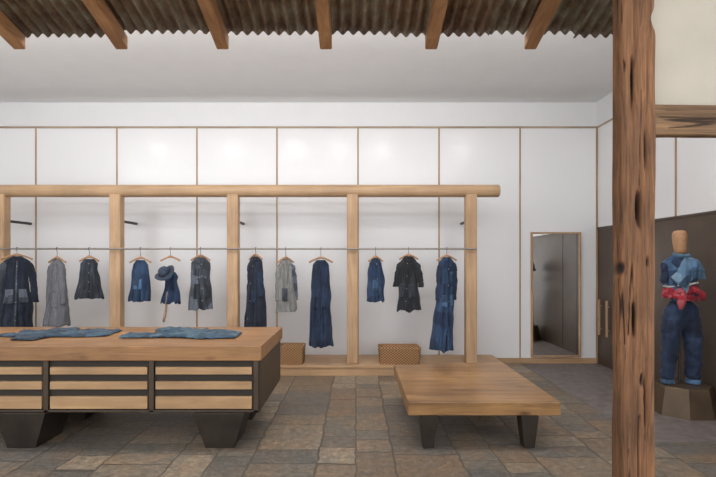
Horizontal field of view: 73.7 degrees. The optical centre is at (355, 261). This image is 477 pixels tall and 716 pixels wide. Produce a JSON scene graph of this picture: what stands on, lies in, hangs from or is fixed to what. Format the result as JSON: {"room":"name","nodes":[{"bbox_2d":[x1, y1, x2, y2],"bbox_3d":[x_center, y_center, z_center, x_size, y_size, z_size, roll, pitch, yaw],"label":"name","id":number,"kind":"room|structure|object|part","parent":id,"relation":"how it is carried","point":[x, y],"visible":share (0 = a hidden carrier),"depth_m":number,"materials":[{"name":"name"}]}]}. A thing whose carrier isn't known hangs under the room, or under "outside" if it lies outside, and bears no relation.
{"room":"clothing store","nodes":[
{"label":"clothing store","id":0,"kind":"room"},
{"bbox_2d":[160,272,180,303],"bbox_3d":[-2.798,0.399,7.207,0.289,0.496,0.303,0,0,-15],"label":"scarf","id":1,"kind":"object","parent":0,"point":[171,285],"visible":0.79,"depth_m":7.14,"materials":[{"name":"blue fabric"}]},
{"bbox_2d":[162,292,167,321],"bbox_3d":[-2.838,0.669,7.102,0.078,0.455,0.065,0,0,0],"label":"strap","id":2,"kind":"object","parent":1,"relation":"hanging from","point":[165,309],"visible":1,"depth_m":7.08,"materials":[{"name":"brown leather"}]},
{"bbox_2d":[0,128,595,357],"bbox_3d":[-1.575,-0.280,8.175,11.250,3.960,0.350,0,0,0],"label":"wall","id":3,"kind":"structure","parent":0,"point":[558,165],"depth_m":8.00,"materials":[{"name":"white paint"}]},
{"bbox_2d":[35,128,36,326],"bbox_3d":[-5.364,-0.280,8.002,0.025,3.960,0.016,0,0,0],"label":"trim","id":4,"kind":"structure","parent":3,"relation":"attached to","point":[35,128],"depth_m":8.00,"materials":[{"name":"brown wood"}]},
{"bbox_2d":[116,128,117,184],"bbox_3d":[-4.006,-0.280,8.002,0.025,3.960,0.016,0,0,0],"label":"trim","id":5,"kind":"structure","parent":3,"relation":"attached to","point":[116,128],"depth_m":7.99,"materials":[{"name":"brown wood"}]},
{"bbox_2d":[196,128,197,326],"bbox_3d":[-2.665,-0.280,8.002,0.025,3.960,0.016,0,0,0],"label":"trim","id":6,"kind":"structure","parent":3,"relation":"attached to","point":[196,128],"depth_m":7.99,"materials":[{"name":"brown wood"}]},
{"bbox_2d":[276,128,277,326],"bbox_3d":[-1.324,-0.280,8.002,0.025,3.960,0.016,0,0,0],"label":"trim","id":7,"kind":"structure","parent":3,"relation":"attached to","point":[276,128],"depth_m":7.99,"materials":[{"name":"brown wood"}]},
{"bbox_2d":[0,126,596,127],"bbox_3d":[-1.575,-2.256,8.002,11.250,0.032,0.020,0,0,0],"label":"trim","id":8,"kind":"structure","parent":3,"relation":"attached to","point":[0,126],"depth_m":7.99,"materials":[{"name":"brown wood"}]},
{"bbox_2d":[357,128,358,354],"bbox_3d":[0.034,-0.280,8.002,0.025,3.960,0.016,0,0,0],"label":"trim","id":9,"kind":"structure","parent":3,"relation":"attached to","point":[357,128],"depth_m":7.99,"materials":[{"name":"brown wood"}]},
{"bbox_2d":[438,128,439,354],"bbox_3d":[1.391,-0.280,8.002,0.025,3.960,0.016,0,0,0],"label":"trim","id":10,"kind":"structure","parent":3,"relation":"attached to","point":[438,128],"depth_m":7.99,"materials":[{"name":"brown wood"}]},
{"bbox_2d":[519,128,520,357],"bbox_3d":[2.749,-0.280,8.002,0.025,3.960,0.016,0,0,0],"label":"trim","id":11,"kind":"structure","parent":3,"relation":"attached to","point":[519,128],"depth_m":7.99,"materials":[{"name":"brown wood"}]},
{"bbox_2d":[497,358,595,363],"bbox_3d":[-1.590,1.653,7.990,11.220,0.095,0.020,0,0,0],"label":"baseboard","id":12,"kind":"structure","parent":3,"relation":"attached to","point":[504,360],"depth_m":7.98,"materials":[{"name":"brown wood"}]},
{"bbox_2d":[531,232,580,356],"bbox_3d":[3.339,0.546,7.976,0.831,2.088,0.041,0,0,0],"label":"wall mirror","id":13,"kind":"object","parent":3,"relation":"attached to","point":[555,256],"visible":1,"depth_m":7.98,"materials":[{"name":"brown mirror"}]},
{"bbox_3d":[2.938,0.546,7.976,0.028,2.088,0.041,0,0,0],"label":"frame","id":14,"kind":"part","parent":13,"relation":"part of","materials":[{"name":"brown wood"}]},
{"bbox_3d":[3.339,-0.484,7.976,0.775,0.028,0.041,0,0,0],"label":"frame","id":15,"kind":"part","parent":13,"relation":"part of","materials":[{"name":"brown wood"}]},
{"bbox_3d":[3.339,1.576,7.976,0.775,0.028,0.041,0,0,0],"label":"frame","id":16,"kind":"part","parent":13,"relation":"part of","materials":[{"name":"brown wood"}]},
{"bbox_3d":[3.740,0.546,7.976,0.028,2.088,0.041,0,0,0],"label":"frame","id":17,"kind":"part","parent":13,"relation":"part of","materials":[{"name":"brown wood"}]},
{"bbox_2d":[596,128,597,362],"bbox_3d":[4.035,-0.280,8.001,0.030,3.960,0.018,0,0,0],"label":"trim","id":18,"kind":"structure","parent":3,"relation":"attached to","point":[596,128],"depth_m":7.99,"materials":[{"name":"brown wood"}]},
{"bbox_2d":[0,103,595,125],"bbox_3d":[-1.425,-0.545,8.425,11.550,4.490,0.150,0,0,0],"label":"wall","id":19,"kind":"structure","parent":0,"point":[11,114],"depth_m":8.35,"materials":[{"name":"white paint"}]},
{"bbox_2d":[0,30,612,102],"bbox_3d":[-1.425,-2.865,6.050,11.550,0.150,4.900,0,0,0],"label":"ceiling","id":20,"kind":"structure","parent":0,"point":[156,67],"depth_m":6.96,"materials":[{"name":"white paint"}]},
{"bbox_2d":[0,364,715,476],"bbox_3d":[-1.425,1.760,2.800,11.550,0.120,11.600,0,0,0],"label":"floor","id":21,"kind":"structure","parent":0,"point":[308,426],"depth_m":4.45,"materials":[{"name":"stone"}]},
{"bbox_2d":[0,327,281,447],"bbox_3d":[-2.814,1.232,4.972,3.900,0.936,1.286,0,0,0],"label":"display table","id":22,"kind":"object","parent":21,"relation":"on","point":[45,383],"visible":1,"depth_m":4.36,"materials":[{"name":"brown wood"}]},
{"bbox_3d":[-3.309,1.284,4.372,0.879,0.114,0.034,0,0,0],"label":"drawer","id":23,"kind":"part","parent":22,"relation":"part of","materials":[{"name":"brown wood"}]},
{"bbox_3d":[-3.309,1.127,4.372,0.879,0.073,0.034,0,0,0],"label":"drawer","id":24,"kind":"part","parent":22,"relation":"part of","materials":[{"name":"brown wood"}]},
{"bbox_3d":[-3.309,0.993,4.372,0.879,0.068,0.034,0,0,0],"label":"drawer","id":25,"kind":"part","parent":22,"relation":"part of","materials":[{"name":"brown wood"}]},
{"bbox_3d":[-3.055,1.536,4.554,0.468,0.327,0.449,0,0,0],"label":"leg","id":26,"kind":"part","parent":22,"relation":"part of","materials":[{"name":"metal"}]},
{"bbox_2d":[0,327,121,340],"bbox_3d":[-3.100,0.744,4.988,1.119,0.035,0.817,0,0,13],"label":"jacket","id":27,"kind":"object","parent":22,"relation":"on","point":[24,334],"visible":1,"depth_m":4.92,"materials":[{"name":"fabric"}]},
{"bbox_3d":[-3.055,1.536,5.325,0.468,0.327,0.419,0,0,0],"label":"leg","id":28,"kind":"part","parent":22,"relation":"part of","materials":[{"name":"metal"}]},
{"bbox_3d":[-2.350,1.284,4.372,0.888,0.114,0.034,0,0,0],"label":"drawer","id":29,"kind":"part","parent":22,"relation":"part of","materials":[{"name":"brown wood"}]},
{"bbox_3d":[-2.350,1.127,4.372,0.888,0.073,0.034,0,0,0],"label":"drawer","id":30,"kind":"part","parent":22,"relation":"part of","materials":[{"name":"brown wood"}]},
{"bbox_3d":[-2.350,0.993,4.372,0.888,0.068,0.034,0,0,0],"label":"drawer","id":31,"kind":"part","parent":22,"relation":"part of","materials":[{"name":"brown wood"}]},
{"bbox_3d":[-2.737,1.362,4.375,3.706,0.022,0.039,0,0,0],"label":"frame sill","id":32,"kind":"part","parent":22,"relation":"part of","materials":[{"name":"brown metal"}]},
{"bbox_2d":[119,326,241,338],"bbox_3d":[-1.789,0.743,5.051,1.174,0.036,0.732,0,0,0],"label":"trousers","id":33,"kind":"object","parent":22,"relation":"on","point":[188,332],"visible":1,"depth_m":4.88,"materials":[{"name":"fabric"}]},
{"bbox_3d":[-1.391,1.284,4.372,0.878,0.114,0.034,0,0,0],"label":"drawer","id":34,"kind":"part","parent":22,"relation":"part of","materials":[{"name":"brown wood"}]},
{"bbox_3d":[-1.391,1.127,4.372,0.878,0.073,0.034,0,0,0],"label":"drawer","id":35,"kind":"part","parent":22,"relation":"part of","materials":[{"name":"brown wood"}]},
{"bbox_3d":[-1.391,0.993,4.372,0.878,0.068,0.034,0,0,0],"label":"drawer","id":36,"kind":"part","parent":22,"relation":"part of","materials":[{"name":"brown wood"}]},
{"bbox_3d":[-1.245,1.536,4.554,0.468,0.327,0.449,0,0,0],"label":"leg","id":37,"kind":"part","parent":22,"relation":"part of","materials":[{"name":"metal"}]},
{"bbox_3d":[-1.245,1.536,5.325,0.468,0.327,0.419,0,0,0],"label":"leg","id":38,"kind":"part","parent":22,"relation":"part of","materials":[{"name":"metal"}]},
{"bbox_2d":[280,355,505,375],"bbox_3d":[-1.965,1.625,7.551,8.470,0.150,0.854,0,0,0],"label":"display platform","id":39,"kind":"object","parent":21,"relation":"on","point":[313,365],"visible":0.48,"depth_m":7.22,"materials":[{"name":"brown wood"}]},
{"bbox_2d":[0,185,500,363],"bbox_3d":[-2.000,0.181,7.597,8.400,2.737,0.796,0,0,0],"label":"rack","id":40,"kind":"object","parent":39,"relation":"on","point":[116,194],"visible":0.93,"depth_m":7.27,"materials":[{"name":"brown wood"}]},
{"bbox_3d":[-5.446,0.219,7.343,0.168,2.662,0.150,0,0,0],"label":"post","id":41,"kind":"part","parent":40,"relation":"part of","materials":[{"name":"brown wood"}]},
{"bbox_2d":[0,247,32,259],"bbox_3d":[-5.121,-0.127,7.213,0.406,0.200,0.042,0,0,-36],"label":"clothes hanger","id":42,"kind":"object","parent":40,"relation":"hanging from","point":[15,254],"visible":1,"depth_m":7.20,"materials":[{"name":"brown wood"}]},
{"bbox_2d":[0,256,38,326],"bbox_3d":[-5.144,0.502,7.215,0.394,1.181,0.554,0,0,42],"label":"coat","id":43,"kind":"object","parent":42,"relation":"hanging from","point":[16,298],"visible":0.97,"depth_m":7.13,"materials":[{"name":"blue fabric"}]},
{"bbox_2d":[48,247,66,262],"bbox_3d":[-4.515,-0.104,7.213,0.446,0.246,0.045,0,0,28],"label":"clothes hanger","id":44,"kind":"object","parent":40,"relation":"hanging from","point":[56,257],"visible":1,"depth_m":7.19,"materials":[{"name":"brown wood"}]},
{"bbox_2d":[43,259,70,326],"bbox_3d":[-4.519,0.465,7.215,0.475,1.014,0.328,0,0,14],"label":"coat","id":45,"kind":"object","parent":44,"relation":"hanging from","point":[57,311],"visible":1,"depth_m":7.10,"materials":[{"name":"grey fabric"}]},
{"bbox_2d":[79,247,99,261],"bbox_3d":[-4.030,-0.113,7.213,0.281,0.229,0.046,0,0,-25],"label":"clothes hanger","id":46,"kind":"object","parent":40,"relation":"hanging from","point":[88,256],"visible":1,"depth_m":7.21,"materials":[{"name":"brown wood"}]},
{"bbox_2d":[74,259,103,299],"bbox_3d":[-4.029,0.263,7.215,0.396,0.617,0.285,0,0,-25],"label":"waistcoat","id":47,"kind":"object","parent":46,"relation":"hanging from","point":[89,283],"visible":1,"depth_m":7.14,"materials":[{"name":"grey fabric"}]},
{"bbox_3d":[-3.677,0.219,7.343,0.168,2.662,0.150,0,0,0],"label":"post","id":48,"kind":"part","parent":40,"relation":"part of","materials":[{"name":"brown wood"}]},
{"bbox_2d":[129,251,151,262],"bbox_3d":[-3.258,-0.105,7.213,0.368,0.245,0.050,0,0,10],"label":"clothes hanger","id":49,"kind":"object","parent":40,"relation":"hanging from","point":[140,256],"visible":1,"depth_m":7.20,"materials":[{"name":"brown wood"}]},
{"bbox_2d":[128,260,150,301],"bbox_3d":[-3.262,0.290,7.214,0.318,0.641,0.275,0,0,10],"label":"smock","id":50,"kind":"object","parent":49,"relation":"hanging from","point":[140,290],"visible":1,"depth_m":7.15,"materials":[{"name":"blue fabric"}]},
{"bbox_2d":[154,265,173,280],"bbox_3d":[-2.843,0.160,7.073,0.304,0.227,0.230,0,0,35],"label":"hat","id":51,"kind":"object","parent":40,"relation":"hanging from","point":[164,273],"visible":1,"depth_m":7.02,"materials":[{"name":"blue fabric"}]},
{"bbox_2d":[160,250,180,260],"bbox_3d":[-2.803,-0.117,7.213,0.294,0.221,0.048,0,0,-20],"label":"clothes hanger","id":52,"kind":"object","parent":40,"relation":"hanging from","point":[170,256],"visible":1,"depth_m":7.20,"materials":[{"name":"brown wood"}]},
{"bbox_2d":[190,247,210,260],"bbox_3d":[-2.349,-0.120,7.213,0.300,0.214,0.045,0,0,-28],"label":"clothes hanger","id":53,"kind":"object","parent":40,"relation":"hanging from","point":[200,254],"visible":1,"depth_m":7.20,"materials":[{"name":"brown wood"}]},
{"bbox_2d":[188,257,212,310],"bbox_3d":[-2.348,0.329,7.215,0.353,0.805,0.326,0,0,-28],"label":"vest","id":54,"kind":"object","parent":53,"relation":"hanging from","point":[200,293],"visible":1,"depth_m":7.12,"materials":[{"name":"grey fabric"}]},
{"bbox_3d":[-1.885,0.219,7.343,0.168,2.662,0.150,0,0,0],"label":"post","id":55,"kind":"part","parent":40,"relation":"part of","materials":[{"name":"brown wood"}]},
{"bbox_3d":[-2.191,-0.200,7.213,8.018,0.027,0.028,0,0,0],"label":"rail","id":56,"kind":"part","parent":40,"relation":"part of","materials":[{"name":"metal"}]},
{"bbox_2d":[249,247,262,259],"bbox_3d":[-1.515,-0.128,7.213,0.290,0.199,0.042,0,0,36],"label":"clothes hanger","id":57,"kind":"object","parent":40,"relation":"hanging from","point":[255,254],"visible":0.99,"depth_m":7.19,"materials":[{"name":"brown wood"}]},
{"bbox_2d":[244,256,266,326],"bbox_3d":[-1.516,0.493,7.211,0.359,1.162,0.360,0,0,36],"label":"coat","id":58,"kind":"object","parent":57,"relation":"hanging from","point":[255,314],"visible":0.95,"depth_m":7.11,"materials":[{"name":"blue fabric"}]},
{"bbox_2d":[277,247,293,262],"bbox_3d":[-1.061,-0.105,7.213,0.281,0.244,0.043,0,0,-35],"label":"clothes hanger","id":59,"kind":"object","parent":40,"relation":"hanging from","point":[285,257],"visible":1,"depth_m":7.20,"materials":[{"name":"brown wood"}]},
{"bbox_2d":[275,259,297,312],"bbox_3d":[-1.061,0.362,7.219,0.318,0.810,0.324,0,0,19],"label":"jacket","id":60,"kind":"object","parent":59,"relation":"hanging from","point":[286,289],"visible":1,"depth_m":7.13,"materials":[{"name":"fabric"}]},
{"bbox_2d":[309,256,332,262],"bbox_3d":[-0.530,-0.105,7.213,0.377,0.245,0.050,0,0,6],"label":"clothes hanger","id":61,"kind":"object","parent":40,"relation":"hanging from","point":[320,257],"visible":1,"depth_m":7.20,"materials":[{"name":"brown wood"}]},
{"bbox_2d":[309,260,333,347],"bbox_3d":[-0.523,0.627,7.200,0.374,1.319,0.372,0,0,12],"label":"dress","id":62,"kind":"object","parent":61,"relation":"hanging from","point":[320,331],"visible":1,"depth_m":7.13,"materials":[{"name":"blue fabric"}]},
{"bbox_3d":[-0.054,0.219,7.343,0.168,2.662,0.150,0,0,0],"label":"post","id":63,"kind":"part","parent":40,"relation":"part of","materials":[{"name":"brown wood"}]},
{"bbox_2d":[368,247,382,261],"bbox_3d":[0.295,-0.113,7.213,0.242,0.228,0.049,0,0,-15],"label":"clothes hanger","id":64,"kind":"object","parent":40,"relation":"hanging from","point":[375,256],"visible":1,"depth_m":7.20,"materials":[{"name":"brown wood"}]},
{"bbox_2d":[367,258,384,302],"bbox_3d":[0.299,0.276,7.209,0.282,0.667,0.260,0,0,-15],"label":"vest","id":65,"kind":"object","parent":64,"relation":"hanging from","point":[376,279],"visible":1,"depth_m":7.14,"materials":[{"name":"blue fabric"}]},
{"bbox_2d":[399,247,418,259],"bbox_3d":[0.795,-0.128,7.213,0.310,0.199,0.047,0,0,22],"label":"clothes hanger","id":66,"kind":"object","parent":40,"relation":"hanging from","point":[408,254],"visible":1,"depth_m":7.20,"materials":[{"name":"brown wood"}]},
{"bbox_2d":[393,256,423,312],"bbox_3d":[0.785,0.334,7.202,0.389,0.844,0.358,0,0,-17],"label":"jacket","id":67,"kind":"object","parent":66,"relation":"hanging from","point":[408,277],"visible":1,"depth_m":7.12,"materials":[{"name":"fabric"}]},
{"bbox_2d":[437,247,456,260],"bbox_3d":[1.371,-0.120,7.213,0.358,0.215,0.047,0,0,-22],"label":"clothes hanger","id":68,"kind":"object","parent":40,"relation":"hanging from","point":[446,255],"visible":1,"depth_m":7.21,"materials":[{"name":"brown wood"}]},
{"bbox_2d":[429,257,457,352],"bbox_3d":[1.320,0.636,7.182,0.439,1.418,0.332,0,0,-1],"label":"coat","id":69,"kind":"object","parent":68,"relation":"hanging from","point":[441,339],"visible":1,"depth_m":7.12,"materials":[{"name":"blue fabric"}]},
{"bbox_3d":[1.762,0.219,7.343,0.168,2.662,0.150,0,0,0],"label":"post","id":70,"kind":"part","parent":40,"relation":"part of","materials":[{"name":"brown wood"}]},
{"bbox_2d":[280,343,305,364],"bbox_3d":[-0.993,1.413,7.380,0.407,0.274,0.376,0,0,0],"label":"wicker basket","id":71,"kind":"object","parent":39,"relation":"on","point":[290,353],"visible":0.82,"depth_m":7.21,"materials":[{"name":"brown wicker"}]},
{"bbox_2d":[377,344,420,364],"bbox_3d":[0.665,1.425,7.410,0.655,0.249,0.436,0,0,0],"label":"wicker basket","id":72,"kind":"object","parent":39,"relation":"on","point":[389,354],"visible":1,"depth_m":7.21,"materials":[{"name":"brown wicker"}]},
{"bbox_2d":[394,365,560,447],"bbox_3d":[1.168,1.486,5.134,1.391,0.427,1.590,0,0,0],"label":"table","id":73,"kind":"object","parent":21,"relation":"on","point":[427,391],"visible":1,"depth_m":4.55,"materials":[{"name":"brown wood"}]},
{"bbox_3d":[0.663,1.549,4.414,0.159,0.302,0.150,0,0,0],"label":"leg","id":74,"kind":"part","parent":73,"relation":"part of","materials":[{"name":"metal"}]},
{"bbox_3d":[1.584,1.549,4.414,0.159,0.302,0.150,0,0,0],"label":"leg","id":75,"kind":"part","parent":73,"relation":"part of","materials":[{"name":"metal"}]},
{"bbox_2d":[612,0,655,476],"bbox_3d":[1.608,-0.165,2.767,0.216,3.730,0.127,0,0,0],"label":"timber post","id":76,"kind":"object","parent":21,"relation":"on","point":[634,122],"visible":1,"depth_m":2.71,"materials":[{"name":"brown wood"}]},
{"bbox_2d":[655,105,715,137],"bbox_3d":[2.397,-0.815,2.766,1.400,0.181,0.096,0,0,0],"label":"timber beam","id":77,"kind":"structure","parent":76,"relation":"attached to","point":[672,121],"depth_m":2.73,"materials":[{"name":"brown wood"}]},
{"bbox_3d":[-0.600,-2.116,2.811,7.600,0.151,0.170,0,0,0],"label":"plate","id":78,"kind":"object","parent":76,"relation":"on","visible":0},
{"bbox_2d":[0,10,24,48],"bbox_3d":[-2.922,-2.341,2.525,0.104,0.989,3.250,0,0,0],"label":"rafter","id":79,"kind":"object","parent":78,"relation":"on","point":[9,32],"visible":1,"depth_m":4.00,"materials":[{"name":"orange wood"}]},
{"bbox_2d":[0,0,104,37],"bbox_3d":[-2.470,-2.421,2.537,0.860,0.924,3.273,0,0,0],"label":"sheet","id":80,"kind":"object","parent":79,"relation":"on","point":[36,17],"visible":0.82,"depth_m":3.97,"materials":[{"name":"metal"}]},
{"bbox_2d":[82,0,127,48],"bbox_3d":[-2.035,-2.341,2.525,0.104,0.989,3.250,0,0,0],"label":"rafter","id":81,"kind":"object","parent":78,"relation":"on","point":[99,9],"visible":1,"depth_m":3.87,"materials":[{"name":"orange wood"}]},
{"bbox_2d":[104,0,205,33],"bbox_3d":[-1.669,-2.434,2.522,0.863,0.915,3.244,0,0,0],"label":"sheet","id":82,"kind":"object","parent":81,"relation":"on","point":[141,16],"visible":0.87,"depth_m":3.96,"materials":[{"name":"metal"}]},
{"bbox_2d":[197,0,228,48],"bbox_3d":[-1.157,-2.341,2.525,0.104,0.989,3.250,0,0,0],"label":"rafter","id":83,"kind":"object","parent":78,"relation":"on","point":[209,8],"visible":1,"depth_m":3.86,"materials":[{"name":"orange wood"}]},
{"bbox_2d":[192,0,304,34],"bbox_3d":[-0.869,-2.423,2.521,0.861,0.915,3.243,0,0,0],"label":"sheet","id":84,"kind":"object","parent":83,"relation":"on","point":[247,16],"visible":0.87,"depth_m":3.95,"materials":[{"name":"metal"}]},
{"bbox_2d":[315,0,331,48],"bbox_3d":[-0.261,-2.341,2.525,0.104,0.989,3.250,0,0,0],"label":"rafter","id":85,"kind":"object","parent":78,"relation":"on","point":[322,6],"visible":1,"depth_m":3.86,"materials":[{"name":"orange wood"}]},
{"bbox_2d":[301,0,392,34],"bbox_3d":[-0.070,-2.427,2.522,0.864,0.921,3.245,0,0,0],"label":"sheet","id":86,"kind":"object","parent":85,"relation":"on","point":[353,16],"visible":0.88,"depth_m":3.96,"materials":[{"name":"metal"}]},
{"bbox_2d":[425,0,448,48],"bbox_3d":[0.652,-2.341,2.525,0.104,0.989,3.250,0,0,0],"label":"rafter","id":87,"kind":"object","parent":78,"relation":"on","point":[438,7],"visible":1,"depth_m":3.86,"materials":[{"name":"orange wood"}]},
{"bbox_2d":[390,0,501,36],"bbox_3d":[0.729,-2.423,2.532,0.861,0.925,3.266,0,0,0],"label":"sheet","id":88,"kind":"object","parent":87,"relation":"on","point":[468,17],"visible":0.84,"depth_m":3.97,"materials":[{"name":"metal"}]},
{"bbox_2d":[524,0,561,48],"bbox_3d":[1.513,-2.341,2.525,0.104,0.989,3.250,0,0,0],"label":"rafter","id":89,"kind":"object","parent":78,"relation":"on","point":[546,10],"visible":1,"depth_m":3.87,"materials":[{"name":"orange wood"}]},
{"bbox_2d":[490,0,595,34],"bbox_3d":[1.529,-2.431,2.524,0.862,0.920,3.248,0,0,0],"label":"sheet","id":90,"kind":"object","parent":89,"relation":"on","point":[512,16],"visible":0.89,"depth_m":3.96,"materials":[{"name":"metal"}]},
{"bbox_3d":[2.400,-2.341,2.525,0.104,0.989,3.250,0,0,0],"label":"rafter","id":91,"kind":"object","parent":78,"relation":"on","visible":0},
{"bbox_2d":[573,0,612,37],"bbox_3d":[2.331,-2.422,2.538,0.863,0.930,3.278,0,0,0],"label":"sheet","id":92,"kind":"object","parent":91,"relation":"on","point":[599,20],"visible":0.3,"depth_m":4.02,"materials":[{"name":"metal"}]},
{"bbox_2d":[596,92,612,125],"bbox_3d":[4.300,-2.525,5.725,0.200,0.530,5.550,0,0,0],"label":"wall","id":93,"kind":"structure","parent":0,"point":[604,107],"depth_m":8.07,"materials":[{"name":"white paint"}]},
{"bbox_2d":[520,363,715,441],"bbox_3d":[3.400,1.708,6.250,1.300,0.024,3.500,0,0,0],"label":"floor","id":94,"kind":"structure","parent":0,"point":[591,384],"depth_m":6.16,"materials":[{"name":"grey concrete"}]},
{"bbox_2d":[654,378,715,419],"bbox_3d":[3.708,1.538,5.424,0.638,0.314,0.638,0,0,0],"label":"plinth","id":95,"kind":"object","parent":94,"relation":"on","point":[682,400],"visible":0.78,"depth_m":5.20,"materials":[{"name":"brown wood"}]},
{"bbox_2d":[659,230,705,384],"bbox_3d":[3.709,0.511,5.403,0.505,1.740,0.356,0,0,0],"label":"mannequin","id":96,"kind":"object","parent":95,"relation":"on","point":[680,272],"visible":1,"depth_m":5.34},
{"bbox_3d":[3.686,0.320,5.423,0.367,0.130,0.311,0,0,0],"label":"sash","id":97,"kind":"part","parent":96,"relation":"part of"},
{"bbox_3d":[3.687,0.398,5.423,0.383,0.119,0.321,0,0,0],"label":"sash","id":98,"kind":"part","parent":96,"relation":"part of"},
{"bbox_3d":[3.689,0.248,5.424,0.360,0.081,0.300,0,0,0],"label":"sash","id":99,"kind":"part","parent":96,"relation":"part of","materials":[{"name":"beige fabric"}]},
{"bbox_2d":[598,120,715,397],"bbox_3d":[4.175,-0.280,5.650,0.250,3.960,5.400,0,0,0],"label":"wall","id":100,"kind":"structure","parent":0,"point":[700,229],"depth_m":6.07,"materials":[{"name":"white paint"}]},
{"bbox_2d":[598,300,601,334],"bbox_3d":[4.022,0.910,7.860,0.065,0.580,0.040,0,0,0],"label":"door pull","id":101,"kind":"object","parent":100,"relation":"attached to","point":[599,305],"visible":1,"depth_m":7.85,"materials":[{"name":"brown wood"}]},
{"bbox_2d":[597,118,612,127],"bbox_3d":[4.056,-2.256,5.475,0.028,0.032,5.050,0,0,0],"label":"trim","id":102,"kind":"structure","parent":100,"relation":"attached to","point":[611,119],"depth_m":7.76,"materials":[{"name":"brown wood"}]},
{"bbox_2d":[605,301,609,336],"bbox_3d":[4.022,0.910,7.620,0.065,0.580,0.040,0,0,0],"label":"door pull","id":103,"kind":"object","parent":100,"relation":"attached to","point":[606,302],"visible":1,"depth_m":7.61,"materials":[{"name":"brown wood"}]},
{"bbox_2d":[597,210,715,228],"bbox_3d":[4.049,-0.565,5.475,0.022,0.030,5.050,0,0,0],"label":"trim","id":104,"kind":"structure","parent":100,"relation":"attached to","point":[708,212],"depth_m":5.94,"materials":[{"name":"wood"}]},
{"bbox_2d":[675,138,676,215],"bbox_3d":[4.051,-1.420,6.040,0.018,1.680,0.028,0,0,0],"label":"trim","id":105,"kind":"structure","parent":100,"relation":"attached to","point":[675,138],"depth_m":6.03,"materials":[{"name":"brown wood"}]},
{"bbox_2d":[651,0,715,104],"bbox_3d":[2.397,-1.459,2.792,1.420,1.122,0.040,0,0,0],"label":"wall","id":106,"kind":"structure","parent":0,"point":[685,30],"depth_m":2.77,"materials":[{"name":"beige paint"}]}
]}

